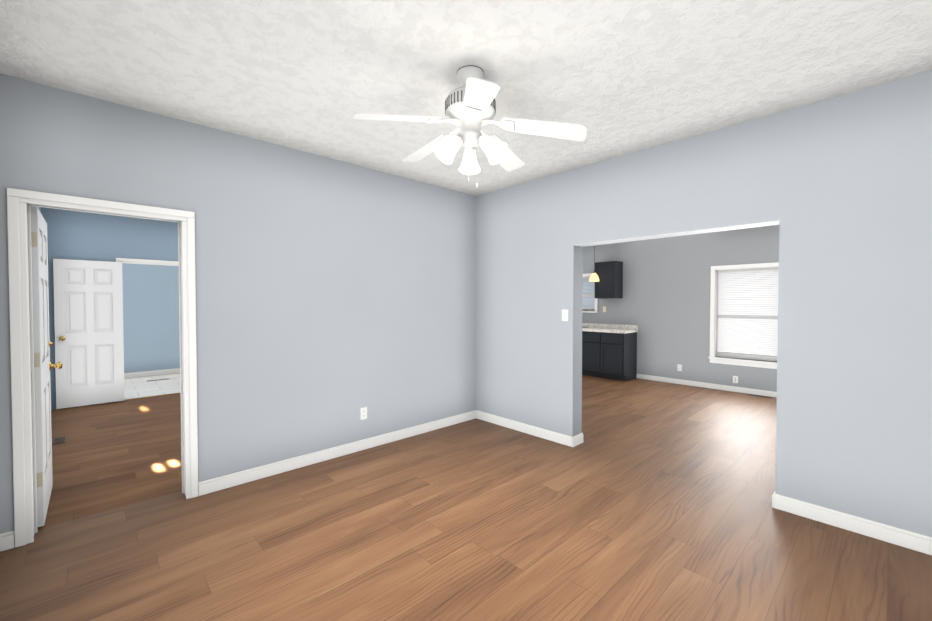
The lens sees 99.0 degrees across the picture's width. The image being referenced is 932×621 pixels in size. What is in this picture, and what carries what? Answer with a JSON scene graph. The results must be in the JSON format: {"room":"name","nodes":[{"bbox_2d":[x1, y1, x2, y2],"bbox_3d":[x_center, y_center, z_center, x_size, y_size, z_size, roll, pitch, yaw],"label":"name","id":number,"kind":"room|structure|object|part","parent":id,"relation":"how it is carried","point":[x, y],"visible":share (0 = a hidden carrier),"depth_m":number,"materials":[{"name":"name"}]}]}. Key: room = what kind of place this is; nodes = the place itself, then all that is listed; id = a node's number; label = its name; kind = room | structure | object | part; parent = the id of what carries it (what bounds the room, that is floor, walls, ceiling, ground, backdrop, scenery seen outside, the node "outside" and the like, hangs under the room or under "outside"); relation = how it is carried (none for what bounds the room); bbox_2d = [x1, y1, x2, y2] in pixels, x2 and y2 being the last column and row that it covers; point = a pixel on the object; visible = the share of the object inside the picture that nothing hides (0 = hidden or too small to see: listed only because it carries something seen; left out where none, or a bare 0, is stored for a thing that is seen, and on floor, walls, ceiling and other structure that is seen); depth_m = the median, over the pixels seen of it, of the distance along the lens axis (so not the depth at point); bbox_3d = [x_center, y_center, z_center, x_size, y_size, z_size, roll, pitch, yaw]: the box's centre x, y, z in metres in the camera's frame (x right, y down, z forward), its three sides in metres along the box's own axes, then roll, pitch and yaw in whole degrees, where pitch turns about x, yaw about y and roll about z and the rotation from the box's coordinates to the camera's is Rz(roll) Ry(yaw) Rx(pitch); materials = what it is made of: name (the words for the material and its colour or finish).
{"room":"empty living room","nodes":[
{"label":"empty living room","id":0,"kind":"room"},
{"bbox_2d":[42,207,177,409],"bbox_3d":[-4.183,-0.071,6.643,3.920,2.740,0.120,-1,2,-43],"label":"wall","id":1,"kind":"structure","parent":0,"point":[74,235],"depth_m":5.61,"materials":[{"name":"blue paint"}]},
{"bbox_2d":[53,259,123,408],"bbox_3d":[-5.194,0.310,5.507,0.690,2.000,0.106,-1,2,-43],"label":"bathroom door","id":2,"kind":"structure","parent":1,"relation":"in","point":[88,320],"depth_m":5.51,"materials":[{"name":"white paint"}]},
{"bbox_2d":[116,258,178,399],"bbox_3d":[-4.677,0.272,6.092,0.997,2.076,0.016,-1,2,-43],"label":"door frame","id":3,"kind":"structure","parent":1,"relation":"attached to","point":[145,261],"depth_m":5.95,"materials":[{"name":"white wood"}]},
{"bbox_2d":[124,368,179,378],"bbox_3d":[-3.813,1.257,6.276,3.920,0.100,5.400,-1,2,-43],"label":"baseboard","id":4,"kind":"structure","parent":1,"relation":"attached to","point":[151,373],"depth_m":7.77,"materials":[{"name":"white wood"}]},
{"bbox_2d":[125,392,179,399],"bbox_3d":[-4.713,1.306,6.151,0.869,0.006,0.050,-1,2,-43],"label":"sill","id":5,"kind":"structure","parent":1,"relation":"attached to","point":[152,396],"depth_m":6.05,"materials":[{"name":"white wood"}]},
{"bbox_2d":[122,263,179,372],"bbox_3d":[-5.720,-0.104,8.278,3.920,2.740,0.170,-1,2,-43],"label":"wall","id":6,"kind":"structure","parent":0,"point":[151,333],"depth_m":7.76,"materials":[{"name":"blue paint"}]},
{"bbox_2d":[124,373,179,398],"bbox_3d":[-5.043,1.308,7.462,4.090,0.050,2.330,-1,2,-43],"label":"floor","id":7,"kind":"structure","parent":0,"point":[136,387],"depth_m":6.87,"materials":[{"name":"white tile"}]},
{"bbox_2d":[0,74,475,533],"bbox_3d":[-1.358,-0.010,3.638,4.260,2.740,0.170,-1,2,-43],"label":"wall","id":8,"kind":"structure","parent":0,"point":[333,296],"depth_m":3.33,"materials":[{"name":"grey paint"}]},
{"bbox_2d":[30,206,62,526],"bbox_3d":[-2.958,0.355,2.779,0.177,2.022,0.770,-1,2,-43],"label":"room door","id":9,"kind":"structure","parent":8,"relation":"in","point":[43,366],"depth_m":2.57,"materials":[{"name":"white paint"}]},
{"bbox_2d":[6,188,197,547],"bbox_3d":[-2.376,0.325,2.687,0.903,2.109,0.206,-1,2,-43],"label":"door frame","id":10,"kind":"structure","parent":8,"relation":"attached to","point":[18,200],"depth_m":2.44,"materials":[{"name":"white wood"}]},
{"bbox_2d":[198,410,475,495],"bbox_3d":[-0.925,1.304,3.944,2.905,0.100,0.016,-1,2,-43],"label":"baseboard","id":11,"kind":"structure","parent":8,"relation":"attached to","point":[234,479],"depth_m":3.57,"materials":[{"name":"white wood"}]},
{"bbox_2d":[360,407,366,419],"bbox_3d":[-0.994,1.002,3.878,0.070,0.115,0.008,-1,2,-43],"label":"outlet","id":12,"kind":"object","parent":8,"relation":"attached to","point":[363,413],"visible":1,"depth_m":3.87,"materials":[{"name":"white plastic"}]},
{"bbox_2d":[0,375,931,620],"bbox_3d":[0.248,1.359,4.914,8.310,0.050,8.630,-1,2,-43],"label":"floor","id":13,"kind":"structure","parent":0,"point":[648,500],"depth_m":2.46,"materials":[{"name":"brown wood"}]},
{"bbox_2d":[52,436,66,444],"bbox_3d":[-4.219,1.347,4.133,0.100,0.007,0.270,-1,2,-43],"label":"floor vent","id":14,"kind":"object","parent":13,"relation":"in","point":[59,440],"visible":0.98,"depth_m":4.12,"materials":[{"name":"brown"}]},
{"bbox_2d":[582,331,597,375],"bbox_3d":[2.564,0.837,7.863,0.536,0.875,0.592,-1,2,-43],"label":"base cabinet","id":15,"kind":"object","parent":13,"relation":"on","point":[589,339],"depth_m":7.68,"materials":[{"name":"black wood"}]},
{"bbox_2d":[594,331,637,380],"bbox_3d":[2.861,0.843,7.547,0.536,0.875,0.521,-1,2,-43],"label":"base cabinet","id":16,"kind":"object","parent":13,"relation":"on","point":[609,351],"depth_m":7.37,"materials":[{"name":"black wood"}]},
{"bbox_2d":[582,327,629,334],"bbox_3d":[2.313,0.375,8.109,0.552,0.038,2.146,-1,2,-43],"label":"countertop","id":17,"kind":"structure","parent":16,"relation":"on","point":[613,330],"depth_m":7.66,"materials":[{"name":"beige stone"}]},
{"bbox_2d":[747,394,771,397],"bbox_3d":[4.494,1.307,6.098,0.100,0.007,0.300,-1,2,-43],"label":"floor vent","id":18,"kind":"object","parent":13,"relation":"in","point":[759,395],"visible":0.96,"depth_m":6.11,"materials":[{"name":"brown"}]},
{"bbox_2d":[0,0,931,195],"bbox_3d":[-0.550,-1.447,5.706,8.310,0.050,10.960,-1,2,-43],"label":"ceiling","id":19,"kind":"structure","parent":0,"point":[618,78],"depth_m":2.18,"materials":[{"name":"paint"}]},
{"bbox_2d":[353,65,586,187],"bbox_3d":[0.000,-1.025,2.313,1.252,0.657,1.208,-1,2,-43],"label":"ceiling fan","id":20,"kind":"object","parent":19,"relation":"hanging from","point":[470,107],"depth_m":2.20,"materials":[{"name":"white plastic"}]},
{"bbox_3d":[0.020,-0.894,2.252,0.396,0.157,0.401,-1,2,-43],"label":"ceiling fan shade","id":21,"kind":"part","parent":20,"relation":"part of","materials":[{"name":"white glass"}]},
{"bbox_2d":[589,246,598,281],"bbox_3d":[2.471,-1.009,7.663,0.200,0.905,0.200,-1,2,-43],"label":"pendant lamp","id":22,"kind":"object","parent":19,"relation":"hanging from","point":[594,277],"visible":0.73,"depth_m":7.64,"materials":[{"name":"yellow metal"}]},
{"bbox_2d":[582,225,779,391],"bbox_3d":[3.888,-0.077,6.955,0.170,2.740,6.320,-1,2,-43],"label":"wall","id":23,"kind":"structure","parent":0,"point":[663,303],"depth_m":6.99,"materials":[{"name":"grey paint"}]},
{"bbox_2d":[582,273,597,312],"bbox_3d":[2.393,-0.368,8.512,0.210,0.809,1.023,-1,2,-43],"label":"sink window","id":24,"kind":"structure","parent":23,"relation":"in","point":[589,302],"depth_m":8.35,"materials":[{"name":"white"}]},
{"bbox_2d":[595,261,622,297],"bbox_3d":[2.779,-0.590,7.766,0.316,0.707,0.425,-1,2,-43],"label":"upper cabinet","id":25,"kind":"object","parent":23,"relation":"attached to","point":[609,284],"visible":0.98,"depth_m":7.63,"materials":[{"name":"black wood"}]},
{"bbox_2d":[582,323,637,330],"bbox_3d":[2.508,0.307,8.291,0.017,0.090,2.146,-1,2,-43],"label":"backsplash","id":26,"kind":"structure","parent":23,"relation":"attached to","point":[624,327],"depth_m":7.82,"materials":[{"name":"beige stone"}]},
{"bbox_2d":[677,364,681,370],"bbox_3d":[3.751,1.005,6.994,0.008,0.115,0.070,-1,2,-43],"label":"electrical outlet","id":27,"kind":"object","parent":23,"relation":"attached to","point":[679,367],"visible":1,"depth_m":6.99,"materials":[{"name":"white plastic"}]},
{"bbox_2d":[636,374,776,397],"bbox_3d":[4.608,1.268,6.081,0.016,0.085,4.019,-1,2,-43],"label":"baseboard","id":28,"kind":"structure","parent":23,"relation":"attached to","point":[716,386],"depth_m":6.63,"materials":[{"name":"white wood"}]},
{"bbox_2d":[733,376,737,382],"bbox_3d":[4.322,1.107,6.388,0.006,0.115,0.070,-1,2,-43],"label":"jack","id":29,"kind":"object","parent":23,"relation":"attached to","point":[735,379],"visible":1,"depth_m":6.38,"materials":[{"name":"white plastic"}]},
{"bbox_2d":[708,262,778,368],"bbox_3d":[4.468,0.074,6.312,0.210,1.604,1.033,-1,2,-43],"label":"kitchen window","id":30,"kind":"structure","parent":23,"relation":"in","point":[743,311],"depth_m":6.36,"materials":[{"name":"white"}]},
{"bbox_2d":[476,70,931,536],"bbox_3d":[1.704,-0.004,3.366,0.170,2.740,4.420,-1,2,-43],"label":"wall","id":31,"kind":"structure","parent":0,"point":[839,187],"depth_m":2.64,"materials":[{"name":"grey paint"}]},
{"bbox_2d":[476,410,575,446],"bbox_3d":[0.600,1.294,4.432,0.016,0.100,1.351,-1,2,-43],"label":"baseboard","id":32,"kind":"structure","parent":31,"relation":"attached to","point":[560,438],"depth_m":4.33,"materials":[{"name":"white wood"}]},
{"bbox_2d":[562,309,567,320],"bbox_3d":[0.989,0.048,3.992,0.017,0.115,0.070,-1,2,-43],"label":"light switch","id":33,"kind":"object","parent":31,"relation":"attached to","point":[564,315],"visible":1,"depth_m":3.99,"materials":[{"name":"white plastic"}]},
{"bbox_2d":[572,245,582,436],"bbox_3d":[1.119,0.305,3.995,0.168,1.894,0.004,-1,2,-43],"label":"wall","id":34,"kind":"structure","parent":31,"relation":"attached to","point":[577,333],"depth_m":3.99,"materials":[{"name":"grey paint"}]},
{"bbox_2d":[575,220,779,246],"bbox_3d":[1.671,-0.634,3.389,0.168,0.006,1.610,-1,2,-43],"label":"soffit","id":35,"kind":"structure","parent":31,"relation":"attached to","point":[753,225],"depth_m":3.25,"materials":[{"name":"white paint"}]},
{"bbox_2d":[772,492,931,554],"bbox_3d":[2.578,1.337,2.328,0.016,0.100,1.269,-1,2,-43],"label":"baseboard","id":36,"kind":"structure","parent":31,"relation":"attached to","point":[892,535],"depth_m":2.48,"materials":[{"name":"white wood"}]}
]}

